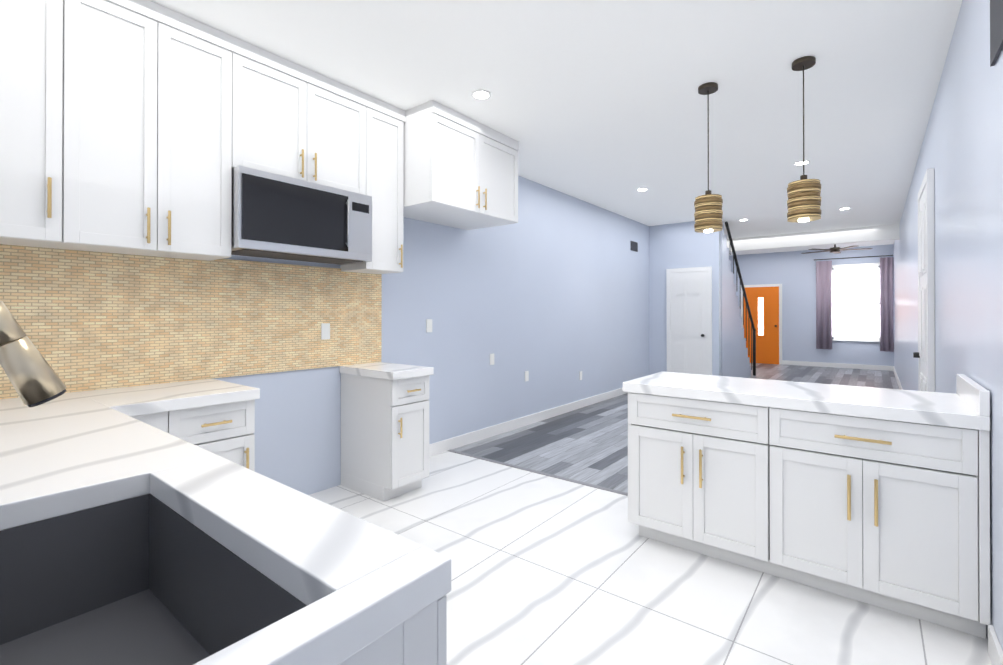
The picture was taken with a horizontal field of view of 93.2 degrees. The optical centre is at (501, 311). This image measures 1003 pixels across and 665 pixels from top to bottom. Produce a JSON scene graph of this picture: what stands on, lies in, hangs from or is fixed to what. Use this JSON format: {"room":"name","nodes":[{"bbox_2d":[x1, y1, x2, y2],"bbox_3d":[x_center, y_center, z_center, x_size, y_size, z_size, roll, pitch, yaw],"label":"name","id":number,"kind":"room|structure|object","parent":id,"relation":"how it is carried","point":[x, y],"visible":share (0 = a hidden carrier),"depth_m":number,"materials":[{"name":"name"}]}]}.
{"room":"kitchen","nodes":[
{"label":"kitchen","id":0,"kind":"room"},
{"bbox_2d":[212,176,648,494],"bbox_3d":[1.682,-0.082,7.500,0.120,2.980,14.840,0,0,38],"label":"wall","id":1,"kind":"structure","parent":0,"point":[549,291],"depth_m":5.18,"materials":[{"name":"paint"}]},
{"bbox_2d":[0,0,87,251],"bbox_3d":[-2.236,-0.955,2.117,0.363,1.278,0.487,0,0,38],"label":"upper cabinet","id":2,"kind":"object","parent":1,"relation":"attached to","point":[44,43],"depth_m":2.13,"materials":[{"name":"wood"}]},
{"bbox_2d":[76,0,247,263],"bbox_3d":[-1.912,-0.953,2.560,0.326,1.278,0.842,0,0,38],"label":"upper cabinet","id":3,"kind":"object","parent":1,"relation":"attached to","point":[158,162],"depth_m":2.48,"materials":[{"name":"wood"}]},
{"bbox_2d":[0,244,381,398],"bbox_3d":[-1.885,0.041,2.839,0.018,0.750,2.856,0,0,38],"label":"backsplash","id":4,"kind":"structure","parent":1,"relation":"attached to","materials":[{"name":"tile"}]},
{"bbox_2d":[232,152,379,263],"bbox_3d":[-1.358,-0.625,3.172,0.439,0.527,0.913,0,0,38],"label":"microwave","id":5,"kind":"object","parent":1,"relation":"attached to","point":[282,210],"depth_m":3.02,"materials":[{"name":"metal"}]},
{"bbox_2d":[248,43,367,183],"bbox_3d":[-1.403,-1.210,3.209,0.326,0.758,0.921,0,0,38],"label":"upper cabinet","id":6,"kind":"object","parent":1,"relation":"attached to","point":[298,114],"depth_m":3.10,"materials":[{"name":"wood"}]},
{"bbox_2d":[332,95,407,275],"bbox_3d":[-1.027,-0.948,3.687,0.326,1.278,0.410,0,0,38],"label":"upper cabinet","id":7,"kind":"object","parent":1,"relation":"attached to","point":[385,120],"depth_m":3.64,"materials":[{"name":"wood"}]},
{"bbox_2d":[426,319,431,331],"bbox_3d":[-0.670,0.134,4.400,0.007,0.120,0.070,0,0,38],"label":"electrical outlet plate","id":8,"kind":"object","parent":1,"relation":"attached to","point":[428,325],"depth_m":4.39,"materials":[{"name":"white plastic"}]},
{"bbox_2d":[404,100,518,229],"bbox_3d":[-0.432,-1.206,4.194,0.636,0.758,1.100,0,0,38],"label":"upper cabinet","id":9,"kind":"object","parent":1,"relation":"attached to","point":[461,172],"depth_m":3.85,"materials":[{"name":"wood"}]},
{"bbox_2d":[490,354,493,364],"bbox_3d":[-0.102,0.517,5.121,0.007,0.120,0.070,0,0,38],"label":"electrical outlet plate","id":10,"kind":"object","parent":1,"relation":"attached to","point":[491,355],"depth_m":5.11,"materials":[{"name":"white plastic"}]},
{"bbox_2d":[525,371,528,381],"bbox_3d":[0.300,0.769,5.631,0.007,0.120,0.070,0,0,38],"label":"electrical outlet plate","id":11,"kind":"object","parent":1,"relation":"attached to","point":[526,372],"depth_m":5.62,"materials":[{"name":"white plastic"}]},
{"bbox_2d":[429,388,627,456],"bbox_3d":[0.870,1.298,6.351,0.015,0.110,6.000,0,0,38],"label":"baseboard","id":12,"kind":"structure","parent":1,"relation":"attached to","point":[439,447],"depth_m":5.40,"materials":[{"name":"white wood"}]},
{"bbox_2d":[631,241,637,251],"bbox_3d":[2.284,-1.119,8.164,0.011,0.160,0.280,0,0,38],"label":"air vent","id":13,"kind":"object","parent":1,"relation":"in","point":[634,246],"visible":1,"depth_m":8.16,"materials":[{"name":"grey metal"}]},
{"bbox_2d":[151,0,961,255],"bbox_3d":[3.149,-1.627,6.355,3.850,0.100,14.840,0,0,38],"label":"ceiling","id":14,"kind":"structure","parent":0,"point":[603,104],"depth_m":3.30,"materials":[{"name":"white paint"}]},
{"bbox_2d":[471,90,491,99],"bbox_3d":[-0.148,-1.586,3.465,0.149,0.007,0.150,0,0,38],"label":"recessed light","id":15,"kind":"object","parent":14,"relation":"in","point":[481,94],"depth_m":3.46,"materials":[{"name":"white plastic"}]},
{"bbox_2d":[636,188,647,190],"bbox_3d":[1.814,-1.574,6.109,0.139,0.007,0.151,0,0,38],"label":"recessed light","id":16,"kind":"object","parent":14,"relation":"in","point":[639,189],"depth_m":6.11,"materials":[{"name":"white plastic"}]},
{"bbox_2d":[694,82,722,232],"bbox_3d":[1.462,-1.076,3.354,0.185,1.029,0.185,0,0,38],"label":"pendant light","id":17,"kind":"object","parent":14,"relation":"hanging from","point":[708,213],"visible":1,"depth_m":3.29,"materials":[{"name":"beige wicker"}]},
{"bbox_2d":[794,160,809,164],"bbox_3d":[3.188,-1.579,5.035,0.137,0.007,0.157,0,0,38],"label":"recessed light","id":18,"kind":"object","parent":14,"relation":"in","point":[805,161],"depth_m":5.03,"materials":[{"name":"white plastic"}]},
{"bbox_2d":[787,56,820,221],"bbox_3d":[1.923,-1.082,3.018,0.185,1.019,0.185,0,0,38],"label":"pendant light","id":19,"kind":"object","parent":14,"relation":"hanging from","point":[804,199],"visible":1,"depth_m":2.96,"materials":[{"name":"beige wicker"}]},
{"bbox_2d":[727,224,898,251],"bbox_3d":[5.727,-1.427,9.638,3.610,0.270,0.150,0,0,38],"label":"header beam","id":20,"kind":"structure","parent":14,"relation":"attached to","point":[850,235],"depth_m":9.21,"materials":[{"name":"white paint"}]},
{"bbox_2d":[801,244,872,253],"bbox_3d":[6.904,-1.391,9.813,1.216,0.339,1.162,0,0,38],"label":"ceiling fan","id":21,"kind":"object","parent":14,"relation":"hanging from","point":[834,249],"visible":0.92,"depth_m":9.69,"materials":[{"name":"brown metal"}]},
{"bbox_2d":[309,451,991,664],"bbox_3d":[-0.230,1.358,2.039,3.610,0.050,3.660,0,0,38],"label":"floor","id":22,"kind":"structure","parent":0,"point":[547,570],"depth_m":2.23,"materials":[{"name":"tile"}]},
{"bbox_2d":[136,408,187,439],"bbox_3d":[-1.881,0.902,2.356,0.616,0.866,0.315,0,0,38],"label":"base cabinet","id":23,"kind":"object","parent":22,"relation":"on","point":[177,422],"depth_m":2.26,"materials":[{"name":"wood"}]},
{"bbox_2d":[0,392,450,664],"bbox_3d":[-1.428,0.436,1.251,2.696,0.054,0.926,0,0,38],"label":"countertop","id":24,"kind":"structure","parent":23,"relation":"on","point":[362,581],"depth_m":0.94,"materials":[{"name":"white stone"}]},
{"bbox_2d":[0,488,351,664],"bbox_3d":[-0.713,0.581,0.763,0.854,0.264,0.494,0,0,38],"label":"sink","id":25,"kind":"object","parent":24,"relation":"in","point":[129,578],"depth_m":1.04,"materials":[{"name":"grey metal"}]},
{"bbox_2d":[188,400,254,467],"bbox_3d":[-1.695,0.903,2.592,0.616,0.866,0.400,0,0,38],"label":"base cabinet","id":26,"kind":"object","parent":22,"relation":"on","point":[228,429],"depth_m":2.45,"materials":[{"name":"wood"}]},
{"bbox_2d":[84,380,259,415],"bbox_3d":[-1.750,0.442,2.500,0.646,0.054,0.640,0,0,38],"label":"countertop","id":27,"kind":"structure","parent":26,"relation":"on","point":[177,395],"depth_m":2.39,"materials":[{"name":"white stone"}]},
{"bbox_2d":[340,372,428,500],"bbox_3d":[-0.891,0.907,3.616,0.616,0.866,0.356,0,0,38],"label":"base cabinet","id":28,"kind":"object","parent":22,"relation":"on","point":[385,423],"depth_m":3.44,"materials":[{"name":"wood"}]},
{"bbox_2d":[340,360,433,379],"bbox_3d":[-0.879,0.447,3.609,0.646,0.054,0.380,0,0,38],"label":"countertop","id":29,"kind":"structure","parent":28,"relation":"on","point":[378,371],"depth_m":3.48,"materials":[{"name":"white stone"}]},
{"bbox_2d":[448,449,627,495],"bbox_3d":[0.901,1.336,3.479,3.610,0.006,0.040,0,0,38],"label":"threshold strip","id":30,"kind":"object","parent":22,"relation":"on","point":[558,477],"depth_m":3.89,"materials":[{"name":"grey"}]},
{"bbox_2d":[623,391,786,578],"bbox_3d":[1.237,0.904,2.784,0.797,0.865,0.620,0,0,38],"label":"base cabinet","id":31,"kind":"object","parent":22,"relation":"on","point":[709,479],"depth_m":2.50,"materials":[{"name":"white wood"}]},
{"bbox_2d":[787,411,989,638],"bbox_3d":[1.782,0.902,2.356,0.823,0.865,0.620,0,0,38],"label":"base cabinet","id":32,"kind":"object","parent":22,"relation":"on","point":[879,497],"depth_m":2.05,"materials":[{"name":"white wood"}]},
{"bbox_2d":[623,371,989,430],"bbox_3d":[1.513,0.443,2.580,1.520,0.055,0.665,0,0,38],"label":"countertop","id":33,"kind":"structure","parent":32,"relation":"on","point":[936,409],"depth_m":2.34,"materials":[{"name":"white stone"}]},
{"bbox_2d":[452,363,898,492],"bbox_3d":[4.279,1.385,7.780,3.610,0.048,10.940,0,0,38],"label":"floor","id":34,"kind":"structure","parent":0,"point":[588,444],"depth_m":5.03,"materials":[{"name":"grey wood"}]},
{"bbox_2d":[720,222,750,377],"bbox_3d":[4.061,-0.088,9.459,1.199,2.910,2.480,0,0,38],"label":"staircase","id":35,"kind":"structure","parent":34,"relation":"on","point":[735,360],"depth_m":8.60,"materials":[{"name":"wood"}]},
{"bbox_2d":[725,221,755,375],"bbox_3d":[4.668,-0.099,9.214,0.060,2.930,2.476,0,0,38],"label":"stair rail","id":36,"kind":"object","parent":35,"relation":"attached to","point":[744,295],"visible":1,"depth_m":9.45,"materials":[{"name":"black metal"}]},
{"bbox_2d":[649,221,720,375],"bbox_3d":[3.220,-0.103,8.390,1.200,2.930,0.100,0,0,38],"label":"wall","id":37,"kind":"structure","parent":0,"point":[679,245],"depth_m":8.46,"materials":[{"name":"paint"}]},
{"bbox_2d":[666,266,711,374],"bbox_3d":[3.250,0.301,8.248,0.760,2.120,0.080,0,0,38],"label":"closet door","id":38,"kind":"structure","parent":37,"relation":"in","point":[689,315],"depth_m":8.25,"materials":[{"name":"white wood"}]},
{"bbox_2d":[729,244,893,369],"bbox_3d":[7.694,-0.060,12.136,3.610,2.980,0.120,0,0,38],"label":"wall","id":39,"kind":"structure","parent":0,"point":[793,273],"depth_m":12.07,"materials":[{"name":"paint"}]},
{"bbox_2d":[741,284,781,363],"bbox_3d":[6.896,0.332,12.616,0.980,2.100,0.100,0,0,38],"label":"front door","id":40,"kind":"structure","parent":39,"relation":"in","point":[765,302],"depth_m":12.55,"materials":[{"name":"orange paint"}]},
{"bbox_2d":[782,360,891,370],"bbox_3d":[7.637,1.324,12.089,3.570,0.110,0.014,0,0,38],"label":"baseboard","id":41,"kind":"structure","parent":39,"relation":"attached to","point":[785,362],"depth_m":11.60,"materials":[{"name":"white wood"}]},
{"bbox_2d":[814,255,892,259],"bbox_3d":[8.387,-1.284,11.357,1.530,0.024,0.024,0,0,38],"label":"curtain rod","id":42,"kind":"object","parent":39,"relation":"attached to","point":[853,257],"visible":1,"depth_m":11.32,"materials":[{"name":"black metal"}]},
{"bbox_2d":[816,261,831,348],"bbox_3d":[7.949,-0.158,11.693,0.325,2.170,0.064,0,0,38],"label":"curtain","id":43,"kind":"object","parent":42,"relation":"hanging from","point":[823,304],"visible":1,"depth_m":11.68,"materials":[{"name":"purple fabric"}]},
{"bbox_2d":[880,257,893,351],"bbox_3d":[8.893,-0.161,10.951,0.246,2.170,0.064,0,0,38],"label":"curtain","id":44,"kind":"object","parent":42,"relation":"hanging from","point":[886,306],"visible":1,"depth_m":10.94,"materials":[{"name":"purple fabric"}]},
{"bbox_2d":[832,263,879,341],"bbox_3d":[8.525,-0.199,11.421,1.140,1.890,0.120,0,0,38],"label":"window","id":45,"kind":"structure","parent":39,"relation":"in","point":[857,266],"depth_m":11.41,"materials":[{"name":"white"}]},
{"bbox_2d":[894,0,1002,650],"bbox_3d":[4.616,-0.093,5.196,0.120,2.980,14.840,0,0,38],"label":"wall","id":46,"kind":"structure","parent":0,"point":[961,152],"depth_m":2.33,"materials":[{"name":"paint"}]},
{"bbox_2d":[893,366,902,389],"bbox_3d":[5.709,1.299,6.690,0.015,0.110,10.890,0,0,38],"label":"baseboard","id":47,"kind":"structure","parent":46,"relation":"attached to","point":[898,381],"depth_m":8.98,"materials":[{"name":"white wood"}]},
{"bbox_2d":[913,168,934,391],"bbox_3d":[3.532,0.132,3.980,0.080,2.420,0.990,0,0,38],"label":"door","id":48,"kind":"structure","parent":46,"relation":"in","point":[925,354],"depth_m":3.72,"materials":[{"name":"white wood"}]},
{"bbox_2d":[955,375,989,414],"bbox_3d":[2.099,0.363,2.120,0.031,0.100,0.665,0,0,38],"label":"backsplash","id":49,"kind":"structure","parent":46,"relation":"attached to","point":[976,397],"depth_m":2.00,"materials":[{"name":"white stone"}]},
{"bbox_2d":[988,624,1002,664],"bbox_3d":[0.980,1.271,0.670,0.014,0.110,3.000,0,0,38],"label":"baseboard","id":50,"kind":"structure","parent":46,"relation":"attached to","point":[995,652],"depth_m":1.77,"materials":[{"name":"white"}]},
{"bbox_2d":[990,0,1002,66],"bbox_3d":[1.766,-1.074,1.679,0.011,0.290,0.300,0,0,38],"label":"air vent","id":51,"kind":"object","parent":46,"relation":"in","point":[996,27],"visible":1,"depth_m":1.72,"materials":[{"name":"grey metal"}]},
{"label":"outside","id":52,"kind":"structure","parent":0,"visible":0},
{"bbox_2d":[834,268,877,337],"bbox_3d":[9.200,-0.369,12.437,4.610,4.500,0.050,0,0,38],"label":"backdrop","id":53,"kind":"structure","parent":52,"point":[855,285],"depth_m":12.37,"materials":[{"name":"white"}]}
]}

